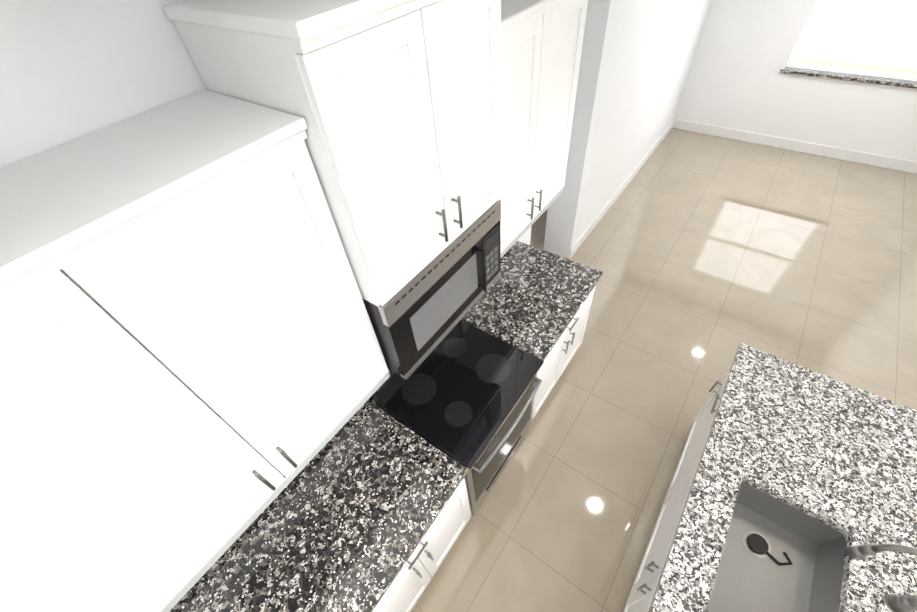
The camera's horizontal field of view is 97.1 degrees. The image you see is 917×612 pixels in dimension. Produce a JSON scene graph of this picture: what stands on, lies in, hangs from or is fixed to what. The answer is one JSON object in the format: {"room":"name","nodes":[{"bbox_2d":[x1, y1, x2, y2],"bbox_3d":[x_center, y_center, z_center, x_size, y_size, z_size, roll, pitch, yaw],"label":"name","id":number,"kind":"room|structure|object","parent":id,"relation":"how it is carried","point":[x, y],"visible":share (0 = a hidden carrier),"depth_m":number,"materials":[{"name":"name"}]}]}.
{"room":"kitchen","nodes":[
{"label":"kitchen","id":0,"kind":"room"},
{"bbox_2d":[0,0,916,402],"bbox_3d":[2.339,0.441,1.179,9.860,3.050,10.190,26,55,26],"label":"wall","id":1,"kind":"structure","parent":0,"point":[650,70],"depth_m":3.66,"materials":[{"name":"paint"}]},
{"bbox_2d":[0,92,389,611],"bbox_3d":[-0.797,0.184,1.126,0.396,1.020,1.066,26,55,26],"label":"upper cabinet","id":2,"kind":"object","parent":1,"relation":"attached to","point":[194,372],"depth_m":0.91,"materials":[{"name":"white wood"}]},
{"bbox_2d":[164,0,507,307],"bbox_3d":[-0.256,-0.576,1.352,0.476,0.771,0.745,26,55,26],"label":"upper cabinet","id":3,"kind":"object","parent":1,"relation":"attached to","point":[400,107],"depth_m":1.06,"materials":[{"name":"white wood"}]},
{"bbox_2d":[362,199,500,379],"bbox_3d":[-0.196,-0.160,1.792,0.508,0.440,0.737,26,55,26],"label":"over-the-range microwave","id":4,"kind":"object","parent":3,"relation":"attached to","point":[417,318],"visible":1,"depth_m":1.63,"materials":[{"name":"silver metal"}]},
{"bbox_2d":[500,0,587,256],"bbox_3d":[0.208,-0.891,2.009,0.396,1.015,0.861,26,55,26],"label":"upper cabinet","id":5,"kind":"object","parent":1,"relation":"attached to","point":[545,37],"depth_m":1.87,"materials":[{"name":"white wood"}]},
{"bbox_2d":[569,119,675,258],"bbox_3d":[2.159,-1.612,5.068,0.014,0.130,3.430,26,55,26],"label":"baseboard","id":6,"kind":"structure","parent":1,"relation":"attached to","point":[646,157],"depth_m":4.82,"materials":[{"name":"paint"}]},
{"bbox_2d":[673,119,916,173],"bbox_3d":[4.503,-2.032,5.207,3.316,0.130,0.017,26,55,26],"label":"baseboard","id":7,"kind":"structure","parent":1,"relation":"attached to","point":[844,154],"depth_m":5.23,"materials":[{"name":"paint"}]},
{"bbox_2d":[780,0,916,88],"bbox_3d":[4.411,-3.168,4.058,1.327,1.625,0.180,26,55,26],"label":"window","id":8,"kind":"structure","parent":1,"relation":"in","point":[866,76],"depth_m":4.58,"materials":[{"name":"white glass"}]},
{"bbox_2d":[411,128,916,611],"bbox_3d":[2.506,1.549,2.303,9.800,0.120,10.230,26,55,26],"label":"floor","id":9,"kind":"structure","parent":0,"point":[707,255],"depth_m":3.44,"materials":[{"name":"tile"}]},
{"bbox_2d":[373,404,470,611],"bbox_3d":[-0.486,1.224,2.236,0.726,0.880,0.866,26,55,26],"label":"base cabinet","id":10,"kind":"object","parent":9,"relation":"on","point":[412,581],"depth_m":2.09,"materials":[{"name":"wood"}]},
{"bbox_2d":[169,400,467,611],"bbox_3d":[-0.731,1.153,1.699,0.751,0.041,1.616,26,55,26],"label":"countertop","id":11,"kind":"structure","parent":10,"relation":"on","point":[341,532],"depth_m":1.80,"materials":[{"name":"grey stone"}]},
{"bbox_2d":[372,320,543,515],"bbox_3d":[0.043,0.621,2.473,0.708,1.262,0.737,26,55,26],"label":"range","id":12,"kind":"object","parent":9,"relation":"on","point":[463,394],"visible":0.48,"depth_m":2.23,"materials":[{"name":"black glass"}]},
{"bbox_2d":[531,281,597,421],"bbox_3d":[0.460,0.209,3.067,0.726,0.880,0.861,26,55,26],"label":"base cabinet","id":13,"kind":"object","parent":9,"relation":"on","point":[557,361],"depth_m":2.88,"materials":[{"name":"wood"}]},
{"bbox_2d":[461,241,600,364],"bbox_3d":[0.434,-0.096,2.723,0.751,0.041,0.861,26,55,26],"label":"countertop","id":14,"kind":"structure","parent":13,"relation":"on","point":[535,297],"depth_m":2.64,"materials":[{"name":"grey stone"}]},
{"bbox_2d":[623,346,738,611],"bbox_3d":[1.371,1.542,1.747,1.166,0.880,2.478,26,55,26],"label":"kitchen island","id":15,"kind":"object","parent":9,"relation":"on","point":[642,591],"depth_m":2.20,"materials":[{"name":"white wood"}]},
{"bbox_2d":[647,343,916,611],"bbox_3d":[1.357,1.251,1.390,1.220,0.040,2.520,26,55,26],"label":"island countertop","id":16,"kind":"structure","parent":15,"relation":"on","point":[844,454],"depth_m":1.83,"materials":[{"name":"grey stone"}]},
{"bbox_2d":[707,479,850,611],"bbox_3d":[1.268,1.113,1.660,0.464,0.182,0.677,26,55,26],"label":"sink","id":17,"kind":"object","parent":16,"relation":"in","point":[778,556],"depth_m":1.75,"materials":[{"name":"grey metal"}]},
{"bbox_2d":[839,531,916,611],"bbox_3d":[1.508,0.920,1.372,0.305,0.410,0.064,26,55,26],"label":"faucet","id":18,"kind":"object","parent":16,"relation":"on","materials":[{"name":"silver metal"}]},
{"label":"outside","id":19,"kind":"structure","parent":0,"visible":0},
{"bbox_2d":[792,0,916,74],"bbox_3d":[71.900,-11.580,7.240,220.000,0.200,172.600,26,55,26],"label":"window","id":20,"kind":"structure","parent":19,"point":[874,25],"depth_m":8.18,"materials":[{"name":"glass"}]}
]}

